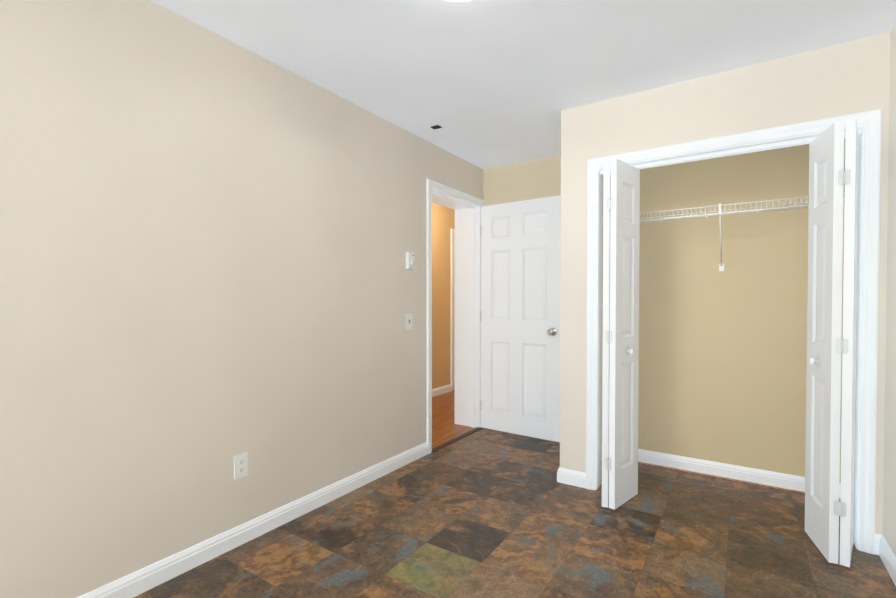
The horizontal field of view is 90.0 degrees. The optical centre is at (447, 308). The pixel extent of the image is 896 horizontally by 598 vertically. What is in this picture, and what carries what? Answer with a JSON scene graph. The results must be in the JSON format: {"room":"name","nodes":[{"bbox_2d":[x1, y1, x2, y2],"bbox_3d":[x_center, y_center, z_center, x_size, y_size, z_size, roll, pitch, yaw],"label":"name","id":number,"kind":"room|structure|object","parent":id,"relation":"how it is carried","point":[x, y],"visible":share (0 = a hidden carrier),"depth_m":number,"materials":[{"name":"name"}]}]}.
{"room":"empty bedroom","nodes":[
{"label":"empty bedroom","id":0,"kind":"room"},
{"bbox_2d":[0,0,482,597],"bbox_3d":[-1.105,-0.075,2.216,0.270,2.510,4.810,1,1,33],"label":"wall","id":1,"kind":"structure","parent":0,"point":[208,238],"depth_m":1.91,"materials":[{"name":"paint"}]},
{"bbox_2d":[234,452,247,479],"bbox_3d":[-0.992,0.755,2.149,0.008,0.115,0.070,1,1,33],"label":"duplex electrical outlet","id":2,"kind":"object","parent":1,"relation":"attached to","point":[240,465],"visible":1,"depth_m":2.15,"materials":[{"name":"white plastic"}]},
{"bbox_2d":[77,442,427,597],"bbox_3d":[-1.202,1.090,1.829,0.014,0.092,3.807,1,1,33],"label":"baseboard","id":3,"kind":"structure","parent":1,"relation":"attached to","point":[142,580],"depth_m":2.14,"materials":[{"name":"white wood"}]},
{"bbox_2d":[406,313,411,329],"bbox_3d":[-0.274,0.094,3.222,0.020,0.115,0.070,1,1,33],"label":"switch plate","id":4,"kind":"object","parent":1,"relation":"attached to","point":[408,321],"visible":1,"depth_m":3.22,"materials":[{"name":"white plastic"}]},
{"bbox_2d":[406,252,414,268],"bbox_3d":[-0.267,-0.343,3.211,0.036,0.121,0.070,1,1,33],"label":"thermostat","id":5,"kind":"object","parent":1,"relation":"attached to","point":[410,260],"visible":1,"depth_m":3.19,"materials":[{"name":"white plastic"}]},
{"bbox_2d":[426,179,484,453],"bbox_3d":[-0.024,0.057,3.851,0.290,2.093,0.893,1,1,33],"label":"door frame","id":6,"kind":"structure","parent":1,"relation":"attached to","point":[467,332],"depth_m":4.13,"materials":[{"name":"white wood"}]},
{"bbox_2d":[432,427,481,451],"bbox_3d":[0.080,1.100,3.795,0.060,0.009,0.760,1,1,33],"label":"sill","id":7,"kind":"structure","parent":1,"relation":"attached to","point":[453,440],"depth_m":3.75,"materials":[{"name":"brown"}]},
{"bbox_2d":[432,203,454,388],"bbox_3d":[-0.567,-0.119,4.985,0.110,2.510,6.210,1,1,33],"label":"wall","id":8,"kind":"structure","parent":0,"point":[443,221],"depth_m":5.61,"materials":[{"name":"paint"}]},
{"bbox_2d":[432,384,451,396],"bbox_3d":[-1.063,1.054,4.136,0.014,0.092,4.017,1,1,33],"label":"baseboard","id":9,"kind":"structure","parent":8,"relation":"attached to","point":[441,390],"depth_m":5.62,"materials":[{"name":"white wood"}]},
{"bbox_2d":[451,229,454,390],"bbox_3d":[0.244,0.015,6.207,0.128,2.103,0.906,1,1,33],"label":"door frame","id":10,"kind":"structure","parent":8,"relation":"attached to","point":[452,294],"depth_m":5.81,"materials":[{"name":"white wood"}]},
{"bbox_2d":[453,236,454,388],"bbox_3d":[0.249,0.049,6.204,0.162,2.025,0.772,1,1,33],"label":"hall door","id":11,"kind":"structure","parent":8,"relation":"in","point":[454,259],"depth_m":5.91,"materials":[{"name":"white wood"}]},
{"bbox_2d":[432,389,473,447],"bbox_3d":[-0.058,1.140,4.724,1.250,0.100,6.100,1,1,33],"label":"floor","id":12,"kind":"structure","parent":0,"point":[445,428],"depth_m":4.31,"materials":[{"name":"orange wood"}]},
{"bbox_2d":[133,427,895,597],"bbox_3d":[0.147,1.191,1.480,2.655,0.100,4.900,1,1,33],"label":"floor","id":13,"kind":"structure","parent":0,"point":[486,513],"depth_m":2.16,"materials":[{"name":"brown tile"}]},
{"bbox_2d":[638,462,839,500],"bbox_3d":[1.756,1.116,2.981,1.415,0.004,0.038,1,1,33],"label":"wood strip","id":14,"kind":"object","parent":13,"relation":"on","point":[734,480],"visible":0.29,"depth_m":2.94,"materials":[{"name":"white wood"}]},
{"bbox_2d":[483,156,560,205],"bbox_3d":[0.675,-0.103,3.990,1.300,2.510,0.110,1,1,33],"label":"wall","id":15,"kind":"structure","parent":0,"point":[535,179],"depth_m":3.92,"materials":[{"name":"paint"}]},
{"bbox_2d":[480,195,560,441],"bbox_3d":[0.619,0.084,3.882,0.780,2.015,0.162,1,1,36],"label":"entry door","id":16,"kind":"structure","parent":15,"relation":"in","point":[520,308],"depth_m":3.85,"materials":[{"name":"white wood"}]},
{"bbox_2d":[151,0,895,169],"bbox_3d":[0.503,-1.325,3.121,4.005,0.120,8.200,1,1,33],"label":"ceiling","id":17,"kind":"structure","parent":0,"point":[486,84],"depth_m":2.14,"materials":[{"name":"paint"}]},
{"bbox_2d":[431,125,441,129],"bbox_3d":[-0.082,-1.264,3.123,0.065,0.004,0.050,1,1,33],"label":"ceiling vent","id":18,"kind":"object","parent":17,"relation":"in","point":[435,127],"visible":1,"depth_m":3.12,"materials":[{"name":"black metal"}]},
{"bbox_2d":[602,272,602,339],"bbox_3d":[0.976,-0.090,3.165,0.110,2.510,0.540,1,1,33],"label":"wall","id":19,"kind":"structure","parent":0,"point":[602,272],"depth_m":3.32,"materials":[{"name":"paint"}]},
{"bbox_2d":[560,32,889,534],"bbox_3d":[1.389,-0.080,2.505,1.525,2.510,0.110,1,1,33],"label":"wall","id":20,"kind":"structure","parent":0,"point":[851,77],"depth_m":2.44,"materials":[{"name":"paint"}]},
{"bbox_2d":[557,467,576,483],"bbox_3d":[0.939,1.068,3.240,0.014,0.092,0.844,1,1,33],"label":"baseboard","id":21,"kind":"structure","parent":20,"relation":"attached to","point":[563,475],"depth_m":2.87,"materials":[{"name":"white wood"}]},
{"bbox_2d":[602,159,639,509],"bbox_3d":[0.977,0.138,2.607,0.206,1.972,0.311,1,1,33],"label":"bifold door","id":22,"kind":"structure","parent":20,"relation":"in","point":[621,241],"depth_m":2.51,"materials":[{"name":"white wood"}]},
{"bbox_2d":[586,109,881,553],"bbox_3d":[1.450,0.131,2.468,1.230,1.990,0.110,1,1,33],"label":"door frame","id":23,"kind":"structure","parent":20,"relation":"attached to","point":[747,148],"depth_m":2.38,"materials":[{"name":"white wood"}]},
{"bbox_2d":[805,118,858,566],"bbox_3d":[1.790,0.146,2.072,0.191,1.972,0.313,1,1,33],"label":"bifold door","id":24,"kind":"structure","parent":20,"relation":"in","point":[827,345],"depth_m":1.98,"materials":[{"name":"white wood"}]},
{"bbox_2d":[609,139,844,482],"bbox_3d":[1.806,-0.090,3.140,1.525,2.510,0.290,1,1,33],"label":"wall","id":25,"kind":"structure","parent":0,"point":[722,365],"depth_m":2.95,"materials":[{"name":"paint"}]},
{"bbox_2d":[601,449,840,497],"bbox_3d":[1.619,1.075,2.772,1.415,0.092,0.560,1,1,33],"label":"baseboard","id":26,"kind":"structure","parent":25,"relation":"attached to","point":[775,479],"depth_m":2.95,"materials":[{"name":"white wood"}]},
{"bbox_2d":[640,192,844,270],"bbox_3d":[1.684,-0.439,2.848,1.415,0.387,0.322,1,1,33],"label":"wire closet shelf","id":27,"kind":"object","parent":25,"relation":"attached to","point":[721,265],"visible":0.62,"depth_m":2.76,"materials":[{"name":"white metal"}]},
{"bbox_2d":[883,23,895,555],"bbox_3d":[1.219,-0.052,0.756,0.110,2.510,4.920,1,1,33],"label":"wall","id":28,"kind":"structure","parent":0,"point":[889,509],"depth_m":1.97,"materials":[{"name":"paint"}]},
{"bbox_2d":[875,533,895,585],"bbox_3d":[0.929,1.111,0.457,0.027,0.092,3.850,1,1,33],"label":"baseboard","id":29,"kind":"structure","parent":28,"relation":"attached to","point":[882,548],"depth_m":1.96,"materials":[{"name":"white wood"}]}
]}

